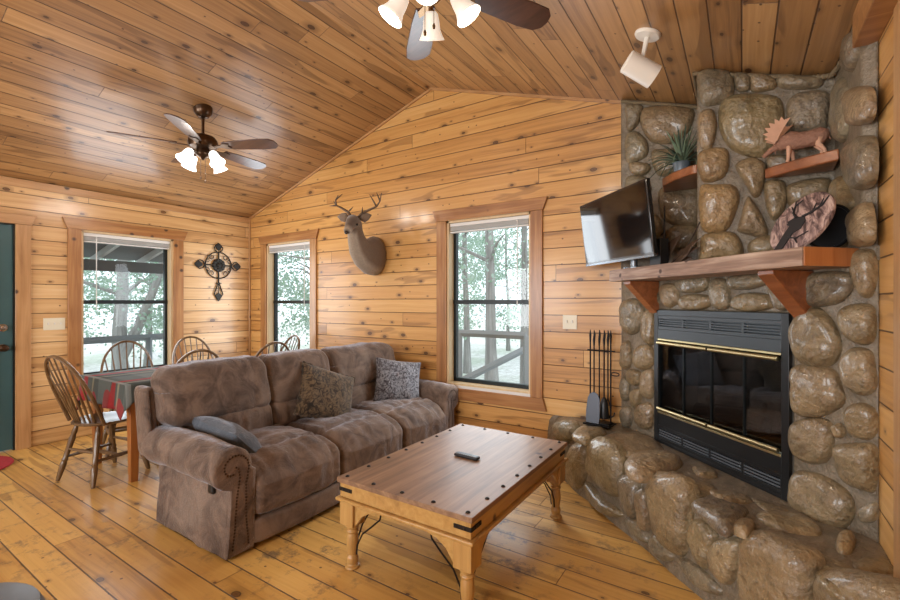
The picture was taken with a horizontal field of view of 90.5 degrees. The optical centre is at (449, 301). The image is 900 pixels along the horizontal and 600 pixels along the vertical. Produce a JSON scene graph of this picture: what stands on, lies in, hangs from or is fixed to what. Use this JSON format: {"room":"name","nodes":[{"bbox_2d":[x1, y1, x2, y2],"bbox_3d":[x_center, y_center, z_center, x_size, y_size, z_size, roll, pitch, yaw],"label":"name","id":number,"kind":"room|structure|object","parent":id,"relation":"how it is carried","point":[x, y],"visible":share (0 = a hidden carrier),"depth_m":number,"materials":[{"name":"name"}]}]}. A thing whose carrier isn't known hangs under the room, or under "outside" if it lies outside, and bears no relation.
{"room":"cabin living room","nodes":[
{"label":"cabin living room","id":0,"kind":"room"},
{"bbox_2d":[0,176,248,446],"bbox_3d":[-4.439,0.105,3.399,0.140,2.470,6.227,0,0,33],"label":"wall","id":1,"kind":"structure","parent":0,"point":[223,325],"depth_m":4.58,"materials":[{"name":"brown wood"}]},
{"bbox_2d":[0,212,36,450],"bbox_3d":[-4.198,0.272,3.677,0.158,2.136,1.175,0,0,33],"label":"door","id":2,"kind":"structure","parent":1,"relation":"in","point":[15,237],"depth_m":4.03,"materials":[{"name":"paint"}]},
{"bbox_2d":[43,318,64,329],"bbox_3d":[-3.780,0.210,4.263,0.016,0.114,0.162,0,0,33],"label":"light switch","id":3,"kind":"object","parent":1,"relation":"attached to","point":[48,323],"visible":1,"depth_m":4.26,"materials":[{"name":"beige plastic"}]},
{"bbox_2d":[62,216,187,394],"bbox_3d":[-3.481,0.040,4.827,0.158,1.730,1.162,0,0,33],"label":"window","id":4,"kind":"structure","parent":1,"relation":"in","point":[173,258],"depth_m":4.73,"materials":[{"name":"black wood"}]},
{"bbox_2d":[84,232,169,309],"bbox_3d":[-3.464,-0.309,4.816,0.056,0.778,0.808,0,0,33],"label":"window blind","id":5,"kind":"object","parent":4,"relation":"attached to","point":[92,238],"visible":0.88,"depth_m":4.75,"materials":[{"name":"white plastic"}]},
{"bbox_2d":[0,176,250,223],"bbox_3d":[-4.372,-1.080,3.355,0.018,0.070,6.227,0,0,33],"label":"trim","id":6,"kind":"structure","parent":1,"relation":"attached to","point":[3,180],"depth_m":4.65,"materials":[{"name":"brown wood"}]},
{"bbox_2d":[194,243,240,300],"bbox_3d":[-2.893,-0.375,5.586,0.040,0.731,0.591,0,0,33],"label":"wall cross","id":7,"kind":"object","parent":1,"relation":"attached to","point":[218,265],"visible":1,"depth_m":5.58,"materials":[{"name":"metal"}]},
{"bbox_2d":[249,220,250,355],"bbox_3d":[-2.672,0.120,5.950,0.022,2.440,0.022,0,0,33],"label":"trim","id":8,"kind":"structure","parent":1,"relation":"attached to","point":[249,220],"depth_m":5.94,"materials":[{"name":"brown wood"}]},
{"bbox_2d":[0,431,702,599],"bbox_3d":[-1.893,1.400,1.733,6.225,0.120,6.507,0,0,33],"label":"floor","id":9,"kind":"structure","parent":0,"point":[66,539],"depth_m":2.36,"materials":[{"name":"brown wood"}]},
{"bbox_2d":[0,456,13,469],"bbox_3d":[-3.913,1.332,3.517,0.680,0.014,0.680,0,0,33],"label":"mat","id":10,"kind":"object","parent":9,"relation":"on","point":[5,461],"visible":1,"depth_m":3.71,"materials":[{"name":"red fabric"}]},
{"bbox_2d":[0,582,45,599],"bbox_3d":[-1.514,1.140,1.302,0.524,0.400,0.524,0,0,33],"label":"ottoman","id":11,"kind":"object","parent":9,"relation":"on","point":[8,590],"visible":1,"depth_m":1.47,"materials":[{"name":"grey fabric"}]},
{"bbox_2d":[44,355,149,488],"bbox_3d":[-2.705,0.859,3.399,0.433,0.969,0.569,0,0,20],"label":"chair","id":12,"kind":"object","parent":9,"relation":"on","point":[64,399],"visible":0.89,"depth_m":3.28,"materials":[{"name":"brown wood"}]},
{"bbox_2d":[91,402,138,482],"bbox_3d":[-2.262,0.973,4.109,0.815,0.735,1.560,0,0,33],"label":"dining table","id":13,"kind":"object","parent":9,"relation":"on","point":[132,443],"visible":0.17,"depth_m":3.32,"materials":[{"name":"brown wood"}]},
{"bbox_2d":[76,356,258,420],"bbox_3d":[-2.261,0.746,4.110,0.916,0.290,1.670,0,0,33],"label":"tablecloth","id":14,"kind":"object","parent":13,"relation":"on","point":[114,390],"visible":0.25,"depth_m":3.41,"materials":[{"name":"multicoloured fabric"}]},
{"bbox_2d":[100,340,153,456],"bbox_3d":[-2.977,0.859,4.155,0.433,0.969,0.569,0,0,-43],"label":"chair","id":15,"kind":"object","parent":9,"relation":"on","point":[123,428],"visible":0.24,"depth_m":4.23,"materials":[{"name":"brown wood"}]},
{"bbox_2d":[172,336,213,363],"bbox_3d":[-2.666,0.859,4.743,0.569,0.969,0.433,0,0,41],"label":"chair","id":16,"kind":"object","parent":9,"relation":"on","point":[186,337],"visible":0.07,"depth_m":4.89,"materials":[{"name":"brown wood"}]},
{"bbox_2d":[176,349,219,363],"bbox_3d":[-2.172,0.859,3.756,0.433,0.969,0.569,0,0,-43],"label":"chair","id":17,"kind":"object","parent":9,"relation":"on","point":[196,350],"visible":0.06,"depth_m":3.54,"materials":[{"name":"brown wood"}]},
{"bbox_2d":[255,341,289,356],"bbox_3d":[-1.852,0.859,4.425,0.569,0.969,0.433,0,0,43],"label":"chair","id":18,"kind":"object","parent":9,"relation":"on","point":[274,342],"visible":0.09,"depth_m":4.21,"materials":[{"name":"brown wood"}]},
{"bbox_2d":[281,335,299,350],"bbox_3d":[-1.955,0.859,4.921,0.433,0.969,0.569,0,0,41],"label":"chair","id":19,"kind":"object","parent":9,"relation":"on","point":[292,336],"visible":0.13,"depth_m":5.11,"materials":[{"name":"brown wood"}]},
{"bbox_2d":[134,342,457,559],"bbox_3d":[-0.934,0.862,3.436,1.019,0.956,2.321,0,0,33],"label":"sofa","id":20,"kind":"object","parent":9,"relation":"on","point":[226,499],"visible":0.74,"depth_m":2.75,"materials":[{"name":"brown fabric"}]},
{"bbox_2d":[151,355,270,426],"bbox_3d":[-1.564,0.578,2.983,0.323,0.384,0.712,0,0,33],"label":"cushion","id":21,"kind":"object","parent":20,"relation":"on","point":[237,389],"depth_m":2.85,"materials":[{"name":"brown fabric"}]},
{"bbox_2d":[192,416,261,452],"bbox_3d":[-1.335,0.839,2.708,0.512,0.278,0.261,0,0,33],"label":"throw pillow","id":22,"kind":"object","parent":20,"relation":"on","point":[232,433],"visible":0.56,"depth_m":2.59,"materials":[{"name":"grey fabric"}]},
{"bbox_2d":[182,404,272,430],"bbox_3d":[-1.480,0.815,3.006,0.247,0.200,0.574,0,0,33],"label":"lumbar cushion","id":23,"kind":"object","parent":20,"relation":"on","point":[251,417],"depth_m":3.00,"materials":[{"name":"fabric"}]},
{"bbox_2d":[269,399,304,425],"bbox_3d":[-1.164,0.815,3.487,0.249,0.200,0.584,0,0,33],"label":"lumbar cushion","id":24,"kind":"object","parent":20,"relation":"on","point":[283,410],"depth_m":3.25,"materials":[{"name":"brown fabric"}]},
{"bbox_2d":[258,349,329,402],"bbox_3d":[-1.217,0.579,3.521,0.320,0.384,0.591,0,0,33],"label":"cushion","id":25,"kind":"object","parent":20,"relation":"on","point":[283,368],"depth_m":3.33,"materials":[{"name":"brown fabric"}]},
{"bbox_2d":[249,424,339,513],"bbox_3d":[-1.174,1.020,2.854,0.780,0.337,0.634,0,0,33],"label":"seat cushion","id":26,"kind":"object","parent":20,"relation":"on","point":[293,468],"depth_m":2.66,"materials":[{"name":"brown fabric"}]},
{"bbox_2d":[293,361,355,417],"bbox_3d":[-0.952,0.714,3.441,0.578,0.526,0.252,0,0,-38],"label":"throw pillow","id":27,"kind":"object","parent":20,"relation":"on","point":[323,393],"visible":0.85,"depth_m":3.36,"materials":[{"name":"brown fabric"}]},
{"bbox_2d":[287,408,401,475],"bbox_3d":[-0.821,1.019,3.388,0.778,0.338,0.634,0,0,33],"label":"seat cushion","id":28,"kind":"object","parent":20,"relation":"on","point":[361,437],"depth_m":3.18,"materials":[{"name":"brown fabric"}]},
{"bbox_2d":[320,342,395,386],"bbox_3d":[-0.827,0.578,4.109,0.326,0.388,0.843,0,0,33],"label":"cushion","id":29,"kind":"object","parent":20,"relation":"on","point":[357,360],"depth_m":3.94,"materials":[{"name":"brown fabric"}]},
{"bbox_2d":[351,382,375,407],"bbox_3d":[-0.795,0.815,4.049,0.253,0.200,0.769,0,0,33],"label":"lumbar cushion","id":30,"kind":"object","parent":20,"relation":"on","point":[363,392],"depth_m":3.90,"materials":[{"name":"brown fabric"}]},
{"bbox_2d":[373,357,420,400],"bbox_3d":[-0.473,0.720,4.062,0.497,0.442,0.214,0,0,-24],"label":"throw pillow","id":31,"kind":"object","parent":20,"relation":"on","point":[399,380],"visible":0.94,"depth_m":4.00,"materials":[{"name":"grey fabric"}]},
{"bbox_2d":[352,397,447,448],"bbox_3d":[-0.474,1.020,3.925,0.778,0.337,0.634,0,0,33],"label":"seat cushion","id":32,"kind":"object","parent":20,"relation":"on","point":[419,418],"depth_m":3.73,"materials":[{"name":"brown fabric"}]},
{"bbox_2d":[335,424,567,599],"bbox_3d":[0.083,1.106,2.523,0.800,0.468,1.194,0,0,33],"label":"coffee table","id":33,"kind":"object","parent":9,"relation":"on","point":[423,485],"visible":1,"depth_m":2.22,"materials":[{"name":"brown wood"}]},
{"bbox_2d":[454,451,479,460],"bbox_3d":[0.096,0.870,2.522,0.153,0.020,0.044,0,0,36],"label":"remote control","id":34,"kind":"object","parent":33,"relation":"on","point":[459,454],"visible":1,"depth_m":2.50,"materials":[{"name":"black plastic"}]},
{"bbox_2d":[547,32,899,599],"bbox_3d":[1.117,-0.074,2.438,1.922,2.865,1.866,0,0,33],"label":"stone fireplace","id":35,"kind":"object","parent":9,"relation":"on","point":[742,456],"visible":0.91,"depth_m":2.21,"materials":[{"name":"brown stone"}]},
{"bbox_2d":[583,329,619,428],"bbox_3d":[1.120,0.558,3.298,0.254,0.700,0.130,0,0,41],"label":"stand","id":36,"kind":"object","parent":35,"relation":"on","point":[605,424],"visible":0.84,"depth_m":3.27,"materials":[{"name":"black metal"}]},
{"bbox_2d":[586,330,599,423],"bbox_3d":[1.058,0.548,3.291,0.104,0.680,0.044,0,0,41],"label":"shovel","id":37,"kind":"object","parent":36,"relation":"hanging from","point":[593,401],"visible":1,"depth_m":3.29,"materials":[{"name":"black metal"}]},
{"bbox_2d":[598,330,600,419],"bbox_3d":[1.123,0.543,3.321,0.042,0.670,0.020,0,0,41],"label":"fireplace poker","id":38,"kind":"object","parent":36,"relation":"hanging from","point":[599,336],"visible":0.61,"depth_m":3.32,"materials":[{"name":"black metal"}]},
{"bbox_2d":[599,330,608,418],"bbox_3d":[1.137,0.533,3.289,0.072,0.650,0.072,0,0,41],"label":"brush","id":39,"kind":"object","parent":36,"relation":"hanging from","point":[604,410],"visible":0.98,"depth_m":3.28,"materials":[{"name":"black metal"}]},
{"bbox_2d":[607,331,609,418],"bbox_3d":[1.170,0.538,3.304,0.049,0.662,0.020,0,0,41],"label":"tongs","id":40,"kind":"object","parent":36,"relation":"hanging from","point":[608,334],"visible":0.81,"depth_m":3.30,"materials":[{"name":"black metal"}]},
{"bbox_2d":[662,165,696,191],"bbox_3d":[1.482,-0.792,2.885,0.239,0.055,0.408,0,0,33],"label":"corner shelf","id":41,"kind":"object","parent":35,"relation":"attached to","point":[685,178],"visible":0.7,"depth_m":2.83,"materials":[{"name":"red wood"}]},
{"bbox_2d":[641,125,696,179],"bbox_3d":[1.407,-0.963,2.911,0.370,0.473,0.470,0,0,33],"label":"potted plant","id":42,"kind":"object","parent":41,"relation":"on","point":[680,158],"visible":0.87,"depth_m":2.88,"materials":[{"name":"green plant"}]},
{"bbox_2d":[658,315,780,339],"bbox_3d":[1.474,0.132,2.505,0.040,0.090,0.883,0,0,-12],"label":"grille","id":43,"kind":"object","parent":35,"relation":"attached to","point":[735,327],"depth_m":2.40,"materials":[{"name":"metal"}]},
{"bbox_2d":[658,425,780,493],"bbox_3d":[1.474,0.851,2.505,0.040,0.095,0.883,0,0,-12],"label":"grille","id":44,"kind":"object","parent":35,"relation":"attached to","point":[767,478],"depth_m":2.42,"materials":[{"name":"black metal"}]},
{"bbox_2d":[609,246,858,316],"bbox_3d":[1.356,-0.070,2.406,0.281,0.295,1.352,0,0,-12],"label":"mantel shelf","id":45,"kind":"object","parent":35,"relation":"attached to","point":[783,271],"visible":0.9,"depth_m":1.96,"materials":[{"name":"brown wood"}]},
{"bbox_2d":[580,178,657,268],"bbox_3d":[1.161,-0.470,2.996,0.215,0.508,0.789,0,0,-12],"label":"television","id":46,"kind":"object","parent":45,"relation":"on","point":[619,225],"visible":0.92,"depth_m":2.88,"materials":[{"name":"black plastic"}]},
{"bbox_2d":[650,205,668,264],"bbox_3d":[1.279,-0.401,2.729,0.060,0.370,0.100,0,0,-12],"label":"router","id":47,"kind":"object","parent":45,"relation":"on","point":[662,257],"visible":0.56,"depth_m":2.68,"materials":[{"name":"black plastic"}]},
{"bbox_2d":[669,222,699,262],"bbox_3d":[1.364,-0.333,2.627,0.050,0.234,0.274,0,0,-13],"label":"leaf","id":48,"kind":"object","parent":45,"relation":"on","point":[682,255],"visible":0.77,"depth_m":2.61,"materials":[{"name":"brown"}]},
{"bbox_2d":[770,192,835,249],"bbox_3d":[1.486,-0.336,1.887,0.143,0.255,0.279,0,0,-11],"label":"round plaque","id":49,"kind":"object","parent":45,"relation":"on","point":[806,219],"visible":0.9,"depth_m":1.86,"materials":[{"name":"brown wood"}]},
{"bbox_2d":[809,204,849,246],"bbox_3d":[1.600,-0.314,1.880,0.042,0.195,0.196,0,0,-11],"label":"plate","id":50,"kind":"object","parent":45,"relation":"on","point":[834,235],"visible":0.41,"depth_m":1.85,"materials":[{"name":"black"}]},
{"bbox_2d":[765,149,838,178],"bbox_3d":[1.741,-0.682,2.215,0.282,0.055,0.207,0,0,33],"label":"corner shelf","id":51,"kind":"object","parent":35,"relation":"attached to","point":[825,161],"visible":1,"depth_m":2.20,"materials":[{"name":"red wood"}]},
{"bbox_2d":[762,117,830,161],"bbox_3d":[1.745,-0.816,2.257,0.276,0.223,0.151,0,0,33],"label":"carving","id":52,"kind":"object","parent":51,"relation":"on","point":[791,141],"visible":0.92,"depth_m":2.24,"materials":[{"name":"brown wood"}]},
{"bbox_2d":[0,0,858,217],"bbox_3d":[-1.893,-1.637,1.733,6.225,1.121,6.507,0,0,33],"label":"ceiling","id":53,"kind":"structure","parent":0,"point":[312,79],"depth_m":3.28,"materials":[{"name":"brown wood"}]},
{"bbox_2d":[106,104,277,182],"bbox_3d":[-2.122,-1.346,3.854,1.258,0.653,1.258,0,0,33],"label":"ceiling fan","id":54,"kind":"object","parent":53,"relation":"hanging from","point":[204,146],"visible":1,"depth_m":3.76,"materials":[{"name":"brown wood"}]},
{"bbox_2d":[298,0,550,59],"bbox_3d":[-0.097,-1.431,1.955,1.265,0.481,1.248,0,0,33],"label":"ceiling fan","id":55,"kind":"object","parent":53,"relation":"hanging from","point":[527,14],"visible":1,"depth_m":2.16,"materials":[{"name":"brown wood"}]},
{"bbox_2d":[620,27,661,87],"bbox_3d":[0.991,-1.266,2.321,0.216,0.315,0.159,0,0,1],"label":"ceiling spotlight","id":56,"kind":"object","parent":53,"relation":"attached to","point":[639,68],"visible":1,"depth_m":2.27,"materials":[{"name":"white plastic"}]},
{"bbox_2d":[621,29,851,108],"bbox_3d":[1.611,-1.303,2.578,0.406,0.390,1.601,0,0,-14],"label":"edging","id":57,"kind":"object","parent":53,"relation":"attached to","point":[836,69],"visible":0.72,"depth_m":2.64,"materials":[{"name":"brown wood"}]},
{"bbox_2d":[251,90,620,438],"bbox_3d":[-0.149,-0.384,4.396,6.225,3.447,0.140,0,0,33],"label":"wall","id":58,"kind":"structure","parent":0,"point":[446,150],"depth_m":4.16,"materials":[{"name":"brown wood"}]},
{"bbox_2d":[258,229,319,354],"bbox_3d":[-1.980,0.028,5.571,1.158,1.755,0.158,0,0,33],"label":"window","id":59,"kind":"structure","parent":58,"relation":"in","point":[269,301],"depth_m":5.76,"materials":[{"name":"black wood"}]},
{"bbox_2d":[269,242,309,306],"bbox_3d":[-1.991,-0.334,5.554,0.804,0.778,0.056,0,0,33],"label":"window blind","id":60,"kind":"object","parent":59,"relation":"attached to","point":[301,246],"visible":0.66,"depth_m":5.50,"materials":[{"name":"white plastic"}]},
{"bbox_2d":[331,192,385,275],"bbox_3d":[-0.896,-0.642,4.327,0.529,0.733,0.836,0,0,-4],"label":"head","id":61,"kind":"object","parent":58,"relation":"attached to","point":[369,254],"visible":0.99,"depth_m":4.34},
{"bbox_2d":[249,87,620,218],"bbox_3d":[-0.691,-1.588,4.656,4.755,0.978,0.018,0,0,33],"label":"trim","id":62,"kind":"structure","parent":58,"relation":"attached to","point":[431,88],"depth_m":4.27,"materials":[{"name":"brown wood"}]},
{"bbox_2d":[433,196,547,411],"bbox_3d":[0.356,0.018,4.043,1.156,1.775,0.158,0,0,33],"label":"window","id":63,"kind":"structure","parent":58,"relation":"in","point":[529,396],"depth_m":4.00,"materials":[{"name":"black wood"}]},
{"bbox_2d":[450,215,528,305],"bbox_3d":[0.344,-0.354,4.026,0.802,0.778,0.056,0,0,33],"label":"window blind","id":64,"kind":"object","parent":63,"relation":"attached to","point":[515,221],"visible":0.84,"depth_m":3.98,"materials":[{"name":"white plastic"}]},
{"bbox_2d":[563,315,576,328],"bbox_3d":[0.960,0.161,3.578,0.116,0.114,0.016,0,0,33],"label":"light switch","id":65,"kind":"object","parent":58,"relation":"attached to","point":[569,321],"visible":1,"depth_m":3.58,"materials":[{"name":"beige plastic"}]},
{"bbox_2d":[878,14,892,564],"bbox_3d":[0.653,0.090,0.067,0.140,2.500,6.227,0,0,33],"label":"wall","id":66,"kind":"structure","parent":0,"point":[885,43],"depth_m":1.62,"materials":[{"name":"brown wood"}]},
{"bbox_2d":[852,0,897,47],"bbox_3d":[0.240,-1.065,-0.369,0.075,0.130,5.045,0,0,33],"label":"trim","id":67,"kind":"structure","parent":66,"relation":"attached to","point":[870,18],"depth_m":1.61,"materials":[{"name":"brown wood"}]},
{"bbox_2d":[893,0,899,578],"bbox_3d":[1.431,0.190,1.406,0.025,2.300,0.120,0,0,33],"label":"trim","id":68,"kind":"structure","parent":66,"relation":"attached to","point":[896,12],"depth_m":1.42,"materials":[{"name":"brown wood"}]},
{"bbox_3d":[0.426,1.420,5.258,6.245,0.080,1.933,0,0,33],"label":"deck","id":69,"kind":"object","parent":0,"visible":0},
{"bbox_2d":[463,347,522,377],"bbox_3d":[0.965,1.127,6.360,1.656,1.625,0.065,0,0,-11],"label":"stair handrail","id":70,"kind":"object","parent":69,"relation":"on","point":[518,352],"visible":0.1,"depth_m":6.29,"materials":[{"name":"grey paint"}]},
{"bbox_2d":[458,329,528,383],"bbox_3d":[-0.286,0.885,6.640,3.140,0.990,0.090,0,0,33],"label":"deck railing","id":71,"kind":"object","parent":69,"relation":"on","point":[461,332],"visible":0.24,"depth_m":5.99,"materials":[{"name":"grey paint"}]},
{"label":"outside","id":72,"kind":"structure","parent":0,"visible":0},
{"bbox_2d":[84,319,520,382],"bbox_3d":[-0.077,2.065,9.014,70.000,0.050,75.000,0,0,33],"label":"ground","id":73,"kind":"structure","parent":72,"point":[509,371],"depth_m":18.76,"materials":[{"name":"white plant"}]},
{"bbox_2d":[84,257,112,349],"bbox_3d":[-11.982,-2.259,11.584,5.358,8.707,5.712,0,0,7],"label":"tree","id":74,"kind":"object","parent":73,"relation":"on","point":[85,327],"visible":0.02,"depth_m":13.07,"materials":[{"name":"green plant"}]},
{"bbox_2d":[84,257,162,369],"bbox_3d":[-7.368,-1.620,10.425,5.842,7.459,4.912,0,0,33],"label":"tree","id":75,"kind":"object","parent":73,"relation":"on","point":[122,291],"visible":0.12,"depth_m":10.31,"materials":[{"name":"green plant"}]},
{"bbox_2d":[84,260,162,365],"bbox_3d":[-8.707,-1.849,13.145,5.586,8.157,6.594,0,0,-41],"label":"tree","id":76,"kind":"object","parent":73,"relation":"on","point":[143,277],"visible":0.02,"depth_m":12.21,"materials":[{"name":"green plant"}]},
{"bbox_2d":[84,258,162,357],"bbox_3d":[-11.668,-1.955,14.406,6.102,8.717,4.954,0,0,-32],"label":"tree","id":77,"kind":"object","parent":73,"relation":"on","point":[88,258],"visible":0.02,"depth_m":14.70,"materials":[{"name":"green plant"}]},
{"bbox_2d":[136,273,162,341],"bbox_3d":[-11.262,-1.796,18.948,5.160,7.804,5.508,0,0,44],"label":"tree","id":78,"kind":"object","parent":73,"relation":"on","point":[141,273],"visible":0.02,"depth_m":17.26,"materials":[{"name":"green plant"}]},
{"bbox_2d":[150,249,309,328],"bbox_3d":[-5.816,-1.649,13.682,5.773,7.486,5.366,0,0,33],"label":"tree","id":79,"kind":"object","parent":73,"relation":"on","point":[291,259],"visible":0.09,"depth_m":13.40,"materials":[{"name":"green plant"}]},
{"bbox_2d":[278,253,309,350],"bbox_3d":[-3.972,-2.095,13.346,5.581,8.388,5.364,0,0,33],"label":"tree","id":80,"kind":"object","parent":73,"relation":"on","point":[298,332],"visible":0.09,"depth_m":13.72,"materials":[{"name":"green plant"}]},
{"bbox_2d":[278,251,309,333],"bbox_3d":[-2.779,-1.472,11.495,5.140,7.151,6.172,0,0,-38],"label":"tree","id":81,"kind":"object","parent":73,"relation":"on","point":[297,272],"visible":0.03,"depth_m":10.85,"materials":[{"name":"green plant"}]},
{"bbox_2d":[280,253,309,333],"bbox_3d":[-4.336,-1.377,17.005,5.455,7.004,5.350,0,0,-34],"label":"tree","id":82,"kind":"object","parent":73,"relation":"on","point":[305,253],"visible":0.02,"depth_m":16.74,"materials":[{"name":"green plant"}]},
{"bbox_2d":[458,233,501,329],"bbox_3d":[-0.152,-1.305,20.868,5.171,6.817,6.044,0,0,33],"label":"tree","id":83,"kind":"object","parent":73,"relation":"on","point":[482,233],"visible":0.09,"depth_m":20.43,"materials":[{"name":"green plant"}]},
{"bbox_2d":[458,229,510,337],"bbox_3d":[0.172,-2.076,16.667,4.712,8.346,6.024,0,0,21],"label":"tree","id":84,"kind":"object","parent":73,"relation":"on","point":[459,235],"visible":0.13,"depth_m":15.69,"materials":[{"name":"green plant"}]},
{"bbox_2d":[458,228,528,380],"bbox_3d":[0.998,-2.498,9.868,7.242,9.189,5.075,0,0,-30],"label":"tree","id":85,"kind":"object","parent":73,"relation":"on","point":[490,248],"visible":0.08,"depth_m":10.05,"materials":[{"name":"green plant"}]},
{"bbox_2d":[458,228,528,373],"bbox_3d":[0.180,-2.620,12.623,5.625,9.436,5.565,0,0,33],"label":"tree","id":86,"kind":"object","parent":73,"relation":"on","point":[467,367],"visible":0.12,"depth_m":12.75,"materials":[{"name":"green plant"}]},
{"bbox_2d":[458,227,528,383],"bbox_3d":[1.838,-2.536,11.184,6.176,9.264,6.243,0,0,33],"label":"tree","id":87,"kind":"object","parent":73,"relation":"on","point":[524,254],"visible":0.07,"depth_m":10.91,"materials":[{"name":"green plant"}]},
{"bbox_2d":[459,229,528,350],"bbox_3d":[2.591,-2.021,18.584,5.132,8.237,5.512,0,0,33],"label":"tree","id":88,"kind":"object","parent":73,"relation":"on","point":[508,327],"visible":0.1,"depth_m":18.59,"materials":[{"name":"green plant"}]},
{"bbox_2d":[468,227,528,335],"bbox_3d":[2.721,-1.772,15.409,5.790,7.738,5.330,0,0,33],"label":"tree","id":89,"kind":"object","parent":73,"relation":"on","point":[504,271],"visible":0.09,"depth_m":16.03,"materials":[{"name":"green plant"}]},
{"bbox_2d":[507,252,528,298],"bbox_3d":[5.497,-1.967,17.978,6.406,8.135,5.008,0,0,-34],"label":"tree","id":90,"kind":"object","parent":73,"relation":"on","point":[520,252],"visible":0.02,"depth_m":17.64,"materials":[{"name":"green plant"}]},
{"bbox_3d":[-4.559,1.420,5.493,2.355,0.080,10.200,0,0,33],"label":"porch deck","id":91,"kind":"object","parent":73,"relation":"on","visible":0},
{"bbox_2d":[84,240,162,273],"bbox_3d":[-5.417,0.025,4.501,2.705,2.730,7.600,0,0,33],"label":"porch roof","id":92,"kind":"structure","parent":91,"relation":"on","point":[141,255],"depth_m":6.83,"materials":[{"name":"grey"}]},
{"bbox_2d":[84,333,162,365],"bbox_3d":[-5.680,0.945,5.748,0.090,0.870,5.490,0,0,33],"label":"porch railing","id":93,"kind":"object","parent":91,"relation":"on","point":[148,338],"visible":0.12,"depth_m":6.89,"materials":[{"name":"grey paint"}]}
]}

